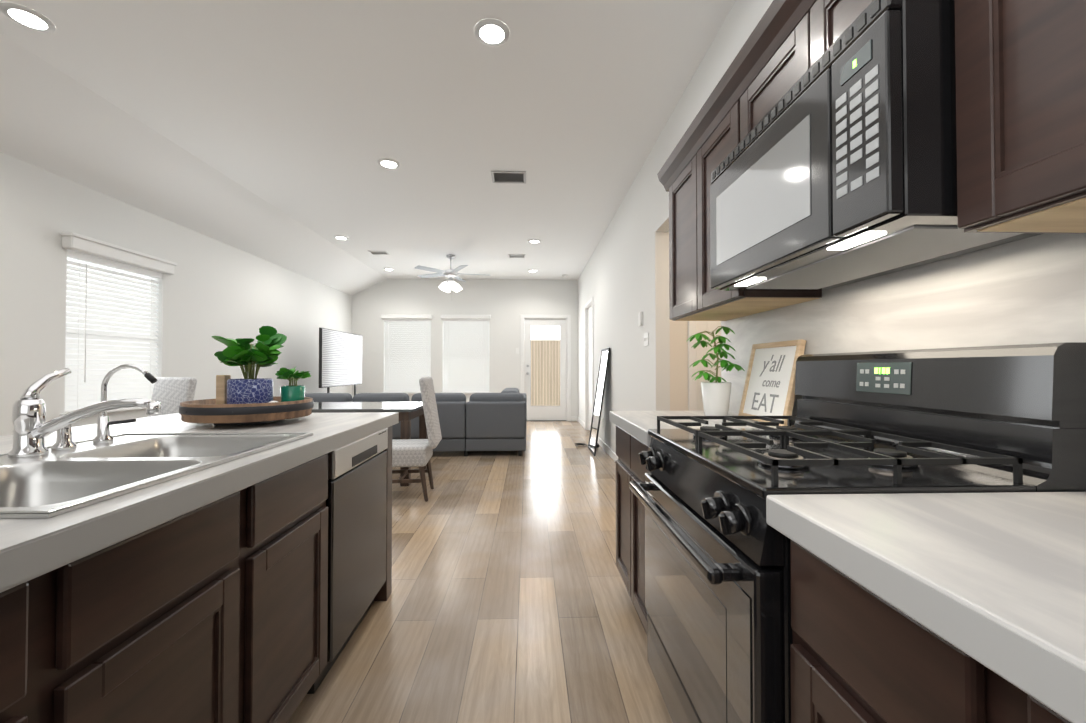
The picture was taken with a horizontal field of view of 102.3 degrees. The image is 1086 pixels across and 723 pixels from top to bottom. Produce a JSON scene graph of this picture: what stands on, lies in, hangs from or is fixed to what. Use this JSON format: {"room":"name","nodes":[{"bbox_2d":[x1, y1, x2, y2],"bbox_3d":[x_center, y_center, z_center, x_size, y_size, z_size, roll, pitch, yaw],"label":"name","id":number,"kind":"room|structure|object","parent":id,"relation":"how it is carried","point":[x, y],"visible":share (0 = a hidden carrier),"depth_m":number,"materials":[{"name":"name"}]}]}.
{"room":"kitchen","nodes":[
{"label":"kitchen","id":0,"kind":"room"},
{"bbox_2d":[0,152,351,435],"bbox_3d":[-3.904,-0.168,3.417,0.120,2.720,11.900,0,-1,-2],"label":"wall","id":1,"kind":"structure","parent":0,"point":[212,287],"depth_m":4.36,"materials":[{"name":"white paint"}]},
{"bbox_2d":[60,232,176,415],"bbox_3d":[-3.873,-0.287,3.990,0.220,1.475,1.050,0,-1,-2],"label":"window blind","id":2,"kind":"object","parent":1,"relation":"in","point":[78,380],"depth_m":3.93,"materials":[{"name":"white plastic"}]},
{"bbox_2d":[0,0,735,294],"bbox_3d":[-1.448,-1.671,3.522,5.035,0.510,11.900,0,-1,-2],"label":"ceiling","id":3,"kind":"structure","parent":0,"point":[273,131],"depth_m":3.24,"materials":[{"name":"white paint"}]},
{"bbox_2d":[0,2,55,32],"bbox_3d":[-2.786,-1.856,2.368,0.200,0.012,0.200,0,-1,-2],"label":"recessed light","id":4,"kind":"object","parent":3,"relation":"in","point":[27,17],"visible":1,"depth_m":2.35,"materials":[{"name":"white"}]},
{"bbox_2d":[334,235,348,239],"bbox_3d":[-2.933,-1.800,6.365,0.200,0.012,0.200,0,-1,-2],"label":"recessed light","id":5,"kind":"object","parent":3,"relation":"in","point":[340,237],"visible":0.96,"depth_m":6.33,"materials":[{"name":"white"}]},
{"bbox_2d":[368,251,389,254],"bbox_3d":[-2.701,-1.788,7.203,0.300,0.012,0.220,0,-1,-2],"label":"ceiling vent","id":6,"kind":"object","parent":3,"relation":"in","point":[379,252],"visible":1,"depth_m":7.18,"materials":[{"name":"white metal"}]},
{"bbox_2d":[377,158,399,168],"bbox_3d":[-1.428,-1.833,4.055,0.200,0.012,0.200,0,-1,-2],"label":"recessed light","id":7,"kind":"object","parent":3,"relation":"in","point":[389,163],"visible":1,"depth_m":4.04,"materials":[{"name":"white"}]},
{"bbox_2d":[415,254,481,292],"bbox_3d":[-1.538,-1.401,7.412,1.283,0.780,1.276,0,-1,-2],"label":"ceiling fan","id":8,"kind":"object","parent":3,"relation":"hanging from","point":[450,274],"visible":1,"depth_m":7.32,"materials":[{"name":"silver metal"}]},
{"bbox_2d":[474,18,509,45],"bbox_3d":[-0.288,-1.855,2.473,0.200,0.012,0.200,0,-1,-2],"label":"recessed light","id":9,"kind":"object","parent":3,"relation":"in","point":[491,32],"visible":1,"depth_m":2.46,"materials":[{"name":"white"}]},
{"bbox_2d":[491,171,525,183],"bbox_3d":[-0.338,-1.828,4.342,0.340,0.012,0.260,0,-1,-2],"label":"ceiling vent","id":10,"kind":"object","parent":3,"relation":"in","point":[518,177],"visible":1,"depth_m":4.33,"materials":[{"name":"silver metal"}]},
{"bbox_2d":[508,254,525,257],"bbox_3d":[-0.442,-1.785,7.420,0.300,0.012,0.220,0,-1,-2],"label":"ceiling vent","id":11,"kind":"object","parent":3,"relation":"in","point":[516,255],"visible":0.98,"depth_m":7.39,"materials":[{"name":"white metal"}]},
{"bbox_2d":[528,239,540,242],"bbox_3d":[-0.127,-1.798,6.540,0.200,0.012,0.200,0,-1,-2],"label":"recessed light","id":12,"kind":"object","parent":3,"relation":"in","point":[534,241],"visible":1,"depth_m":6.53,"materials":[{"name":"white"}]},
{"bbox_2d":[351,278,577,415],"bbox_3d":[-1.649,-0.294,9.389,5.035,3.140,0.120,0,-1,-2],"label":"wall","id":13,"kind":"structure","parent":0,"point":[505,304],"depth_m":9.35,"materials":[{"name":"white paint"}]},
{"bbox_2d":[381,314,431,393],"bbox_3d":[-2.884,-0.153,9.310,1.060,1.675,0.190,0,-1,-2],"label":"window","id":14,"kind":"structure","parent":13,"relation":"in","point":[406,353],"depth_m":9.32,"materials":[{"name":"white"}]},
{"bbox_2d":[440,315,490,393],"bbox_3d":[-1.645,-0.152,9.353,1.060,1.675,0.190,0,-1,-2],"label":"window","id":15,"kind":"structure","parent":13,"relation":"in","point":[465,354],"depth_m":9.36,"materials":[{"name":"white"}]},
{"bbox_2d":[520,315,570,420],"bbox_3d":[0.054,0.136,9.415,1.080,2.280,0.173,0,-1,-2],"label":"door","id":16,"kind":"structure","parent":13,"relation":"attached to","point":[562,412],"depth_m":9.40,"materials":[{"name":"white wood"}]},
{"bbox_2d":[531,326,559,405],"bbox_3d":[0.053,0.092,9.435,0.636,1.730,0.005,0,-1,-2],"label":"glass window","id":17,"kind":"structure","parent":16,"relation":"in","point":[545,365],"depth_m":9.43,"materials":[{"name":"white"}]},
{"bbox_2d":[287,421,672,722],"bbox_3d":[-0.408,1.219,3.517,7.115,0.050,11.900,0,-1,-2],"label":"floor","id":18,"kind":"structure","parent":0,"point":[509,600],"depth_m":2.07,"materials":[{"name":"brown wood"}]},
{"bbox_2d":[0,562,71,722],"bbox_3d":[-1.006,0.721,0.389,0.604,0.860,0.455,0,-1,-2],"label":"base cabinet","id":19,"kind":"object","parent":18,"relation":"on","point":[36,613],"depth_m":0.63,"materials":[{"name":"black wood"}]},
{"bbox_2d":[68,484,255,722],"bbox_3d":[-1.022,0.727,0.838,0.604,0.860,0.445,0,-1,-2],"label":"base cabinet","id":20,"kind":"object","parent":18,"relation":"on","point":[215,611],"depth_m":0.86,"materials":[{"name":"black wood"}]},
{"bbox_2d":[0,412,398,592],"bbox_3d":[-1.229,0.263,0.401,1.101,0.054,3.661,0,-1,-2],"label":"countertop","id":21,"kind":"structure","parent":20,"relation":"on","point":[31,548],"depth_m":0.86,"materials":[{"name":"stone"}]},
{"bbox_2d":[8,368,160,457],"bbox_3d":[-1.182,0.127,1.142,0.322,0.223,0.114,0,-1,-2],"label":"faucet","id":22,"kind":"object","parent":21,"relation":"on","point":[32,429],"visible":1,"depth_m":1.11,"materials":[{"name":"silver metal"}]},
{"bbox_2d":[93,364,157,442],"bbox_3d":[-1.257,0.124,1.314,0.161,0.233,0.048,0,-1,-2],"label":"tap","id":23,"kind":"object","parent":21,"relation":"on","point":[104,423],"visible":0.94,"depth_m":1.31,"materials":[{"name":"silver metal"}]},
{"bbox_2d":[0,432,312,517],"bbox_3d":[-1.074,0.330,1.065,0.615,0.196,0.820,0,-1,-2],"label":"sink","id":24,"kind":"object","parent":21,"relation":"in","point":[84,473],"visible":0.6,"depth_m":1.04,"materials":[{"name":"silver metal"}]},
{"bbox_2d":[51,424,76,450],"bbox_3d":[-1.296,0.187,1.199,0.080,0.104,0.048,0,-1,-2],"label":"soap dispenser","id":25,"kind":"object","parent":24,"relation":"on","point":[64,441],"visible":0.48,"depth_m":1.19,"materials":[{"name":"silver metal"}]},
{"bbox_2d":[179,396,313,424],"bbox_3d":[-1.223,0.208,1.832,0.465,0.093,0.465,0,-1,-2],"label":"tray","id":26,"kind":"object","parent":21,"relation":"on","point":[203,411],"visible":0.9,"depth_m":1.65,"materials":[{"name":"brown wood"}]},
{"bbox_2d":[216,375,230,403],"bbox_3d":[-1.322,0.135,1.810,0.036,0.158,0.040,0,-1,-2],"label":"wood block","id":27,"kind":"object","parent":26,"relation":"on","point":[221,389],"visible":0.54,"depth_m":1.79,"materials":[{"name":"beige wood"}]},
{"bbox_2d":[211,326,286,403],"bbox_3d":[-1.205,0.034,1.808,0.238,0.360,0.273,0,-1,-2],"label":"potted plant","id":28,"kind":"object","parent":26,"relation":"on","point":[249,388],"visible":0.96,"depth_m":1.76,"materials":[{"name":"green plant"}]},
{"bbox_2d":[275,367,310,401],"bbox_3d":[-1.099,0.117,1.922,0.136,0.196,0.146,0,-1,-2],"label":"potted plant","id":29,"kind":"object","parent":26,"relation":"on","point":[292,392],"visible":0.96,"depth_m":1.89,"materials":[{"name":"green plant"}]},
{"bbox_2d":[148,377,196,416],"bbox_3d":[-3.124,0.670,3.911,0.460,1.064,0.546,0,-1,16],"label":"chair","id":30,"kind":"object","parent":18,"relation":"on","point":[170,394],"visible":0.23,"depth_m":3.71,"materials":[{"name":"white fabric"}]},
{"bbox_2d":[256,453,327,722],"bbox_3d":[-1.037,0.733,1.293,0.604,0.860,0.464,0,-1,-2],"label":"base cabinet","id":31,"kind":"object","parent":18,"relation":"on","point":[292,511],"depth_m":1.29,"materials":[{"name":"black wood"}]},
{"bbox_2d":[307,428,387,693],"bbox_3d":[-1.040,0.743,1.832,0.586,0.855,0.602,0,-1,-2],"label":"dishwasher","id":32,"kind":"object","parent":18,"relation":"on","point":[356,502],"visible":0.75,"depth_m":1.74,"materials":[{"name":"silver metal"}]},
{"bbox_2d":[312,402,427,485],"bbox_3d":[-2.043,0.834,4.592,1.560,0.750,0.890,0,-1,-2],"label":"dining table","id":33,"kind":"object","parent":18,"relation":"on","point":[408,411],"visible":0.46,"depth_m":4.33,"materials":[{"name":"brown wood"}]},
{"bbox_2d":[374,426,391,600],"bbox_3d":[-1.093,0.721,0.392,0.773,0.859,3.648,0,-1,-2],"label":"panels","id":34,"kind":"object","parent":18,"relation":"on","point":[384,592],"visible":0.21,"depth_m":2.17,"materials":[{"name":"brown wood"}]},
{"bbox_2d":[305,388,526,455],"bbox_3d":[-1.891,0.834,6.584,3.280,0.805,2.000,0,-1,-2],"label":"sofa","id":35,"kind":"object","parent":18,"relation":"on","point":[487,421],"visible":0.48,"depth_m":5.63,"materials":[{"name":"grey fabric"}]},
{"bbox_2d":[392,376,441,501],"bbox_3d":[-1.207,0.670,3.921,0.546,1.064,0.460,0,-1,-7],"label":"chair","id":36,"kind":"object","parent":18,"relation":"on","point":[412,453],"visible":0.75,"depth_m":3.74,"materials":[{"name":"white fabric"}]},
{"bbox_2d":[575,443,598,447],"bbox_3d":[0.634,1.211,6.372,0.336,0.044,0.256,0,-1,-2],"label":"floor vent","id":37,"kind":"object","parent":18,"relation":"on","point":[583,444],"visible":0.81,"depth_m":6.40,"materials":[{"name":"black plastic"}]},
{"bbox_2d":[588,348,609,455],"bbox_3d":[0.749,0.521,5.888,0.020,1.400,0.580,8,-1,-2],"label":"leaning mirror","id":38,"kind":"object","parent":18,"relation":"on","point":[598,400],"visible":1,"depth_m":5.85,"materials":[{"name":"black mirror"}]},
{"bbox_2d":[616,425,649,631],"bbox_3d":[0.689,0.743,1.953,0.600,0.859,0.714,0,-1,-2],"label":"base cabinet","id":39,"kind":"object","parent":18,"relation":"on","point":[630,535],"visible":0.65,"depth_m":1.95,"materials":[{"name":"black wood"}]},
{"bbox_2d":[609,411,793,445],"bbox_3d":[0.677,0.284,1.966,0.628,0.054,0.741,0,-1,-2],"label":"countertop","id":40,"kind":"structure","parent":39,"relation":"on","point":[637,424],"depth_m":1.91,"materials":[{"name":"stone"}]},
{"bbox_2d":[686,326,743,415],"bbox_3d":[0.796,0.044,2.084,0.267,0.428,0.323,0,-1,-2],"label":"potted plant","id":41,"kind":"object","parent":40,"relation":"on","point":[716,397],"visible":1,"depth_m":2.03,"materials":[{"name":"green plant"}]},
{"bbox_2d":[738,339,805,425],"bbox_3d":[0.947,0.086,1.833,0.022,0.340,0.360,12,-1,-2],"label":"framed sign","id":42,"kind":"object","parent":40,"relation":"on","point":[769,388],"visible":0.98,"depth_m":1.81,"materials":[{"name":"white paper"}]},
{"bbox_2d":[629,342,1085,722],"bbox_3d":[0.662,0.566,1.195,0.704,1.192,0.788,0,-1,-2],"label":"range","id":43,"kind":"object","parent":18,"relation":"on","point":[995,419],"visible":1,"depth_m":0.96,"materials":[{"name":"black metal"}]},
{"bbox_2d":[790,540,965,722],"bbox_3d":[0.734,0.724,0.612,0.600,0.860,0.362,0,-1,-2],"label":"base cabinet","id":44,"kind":"object","parent":18,"relation":"on","point":[859,653],"depth_m":0.60,"materials":[{"name":"black wood"}]},
{"bbox_2d":[766,492,1085,722],"bbox_3d":[0.754,0.253,-0.279,0.628,0.054,2.168,0,-1,-2],"label":"countertop","id":45,"kind":"structure","parent":44,"relation":"on","point":[995,583],"depth_m":0.53,"materials":[{"name":"stone"}]},
{"bbox_2d":[966,654,1070,722],"bbox_3d":[0.749,0.718,0.191,0.600,0.860,0.480,0,-1,-2],"label":"base cabinet","id":46,"kind":"object","parent":18,"relation":"on","point":[990,698],"depth_m":0.44,"materials":[{"name":"black wood"}]},
{"bbox_3d":[-3.410,0.968,7.400,0.520,0.560,1.780,0,-1,-2],"label":"media console","id":47,"kind":"object","parent":18,"relation":"on","visible":0},
{"bbox_2d":[319,328,361,399],"bbox_3d":[-3.390,0.093,7.413,0.280,1.189,1.620,0,-1,-2],"label":"tv","id":48,"kind":"object","parent":47,"relation":"on","point":[340,358],"visible":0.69,"depth_m":7.22,"materials":[{"name":"black"}]},
{"bbox_2d":[578,0,772,452],"bbox_3d":[1.009,-0.375,3.587,0.120,3.140,11.900,0,-1,-2],"label":"wall","id":49,"kind":"structure","parent":0,"point":[623,279],"depth_m":4.09,"materials":[{"name":"white paint"}]},
{"bbox_2d":[577,416,584,428],"bbox_3d":[0.764,1.217,8.760,0.015,0.100,1.260,0,-1,-2],"label":"baseboard","id":50,"kind":"structure","parent":49,"relation":"attached to","point":[579,420],"depth_m":8.65,"materials":[{"name":"white"}]},
{"bbox_2d":[585,296,592,429],"bbox_3d":[0.862,0.094,7.654,0.136,2.315,0.980,0,-1,-2],"label":"door frame","id":51,"kind":"structure","parent":49,"relation":"attached to","point":[588,360],"depth_m":7.91,"materials":[{"name":"white"}]},
{"bbox_2d":[597,437,617,461],"bbox_3d":[0.879,1.170,5.398,0.015,0.100,3.490,0,-1,-2],"label":"baseboard","id":52,"kind":"structure","parent":49,"relation":"attached to","point":[608,450],"depth_m":5.74,"materials":[{"name":"white"}]},
{"bbox_2d":[638,312,642,325],"bbox_3d":[0.916,-0.398,4.110,0.027,0.130,0.090,0,-1,-2],"label":"thermostat","id":53,"kind":"object","parent":49,"relation":"attached to","point":[640,318],"visible":1,"depth_m":4.07,"materials":[{"name":"white plastic"}]},
{"bbox_2d":[644,332,648,345],"bbox_3d":[0.929,-0.200,3.953,0.011,0.120,0.140,0,-1,-2],"label":"switch plate","id":54,"kind":"object","parent":49,"relation":"attached to","point":[646,339],"visible":1,"depth_m":3.93,"materials":[{"name":"white plastic"}]},
{"bbox_2d":[665,148,743,320],"bbox_3d":[0.840,-0.582,2.167,0.310,0.744,0.394,0,-1,-2],"label":"upper cabinet","id":55,"kind":"object","parent":49,"relation":"attached to","point":[679,186],"depth_m":2.19,"materials":[{"name":"brown wood"}]},
{"bbox_2d":[693,96,793,315],"bbox_3d":[0.853,-0.588,1.773,0.310,0.744,0.394,0,-1,-2],"label":"upper cabinet","id":56,"kind":"object","parent":49,"relation":"attached to","point":[714,144],"depth_m":1.88,"materials":[{"name":"brown wood"}]},
{"bbox_2d":[733,4,821,303],"bbox_3d":[0.866,-0.593,1.380,0.310,0.744,0.394,0,-1,-2],"label":"upper cabinet","id":57,"kind":"object","parent":49,"relation":"attached to","point":[778,68],"depth_m":1.43,"materials":[{"name":"brown wood"}]},
{"bbox_2d":[710,0,1044,290],"bbox_3d":[0.809,-0.466,1.177,0.412,0.426,0.770,0,-1,-2],"label":"microwave","id":58,"kind":"object","parent":57,"relation":"attached to","point":[836,167],"visible":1,"depth_m":0.91,"materials":[{"name":"black metal"}]},
{"bbox_2d":[801,0,872,76],"bbox_3d":[0.880,-0.599,0.987,0.310,0.744,0.392,0,-1,-2],"label":"upper cabinet","id":59,"kind":"object","parent":49,"relation":"attached to","point":[822,21],"depth_m":1.13,"materials":[{"name":"brown wood"}]},
{"bbox_2d":[721,233,1085,424],"bbox_3d":[1.047,-0.013,0.527,0.010,0.610,3.750,0,-1,-2],"label":"backsplash","id":60,"kind":"structure","parent":49,"relation":"attached to","point":[1030,290],"depth_m":1.10,"materials":[{"name":"stone"}]},
{"bbox_2d":[955,0,1085,233],"bbox_3d":[0.894,-0.605,0.560,0.310,0.744,0.462,0,-1,-2],"label":"upper cabinet","id":61,"kind":"object","parent":49,"relation":"attached to","point":[1021,110],"depth_m":0.69,"materials":[{"name":"brown wood"}]},
{"bbox_2d":[670,320,687,410],"bbox_3d":[2.187,-0.332,3.082,2.200,3.040,1.510,0,-1,-2],"label":"wall","id":62,"kind":"structure","parent":0,"point":[678,366],"depth_m":3.68,"materials":[{"name":"beige paint"}]},
{"bbox_2d":[688,321,720,410],"bbox_3d":[1.696,0.053,3.656,0.950,2.285,0.078,0,-1,-2],"label":"wall","id":63,"kind":"structure","parent":62,"relation":"attached to","point":[695,398],"depth_m":3.67,"materials":[{"name":"beige paint"}]},
{"label":"outside","id":64,"kind":"structure","parent":0,"visible":0},
{"bbox_2d":[65,258,149,392],"bbox_3d":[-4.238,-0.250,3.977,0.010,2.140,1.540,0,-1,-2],"label":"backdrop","id":65,"kind":"structure","parent":64,"point":[104,306],"depth_m":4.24,"materials":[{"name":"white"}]}
]}

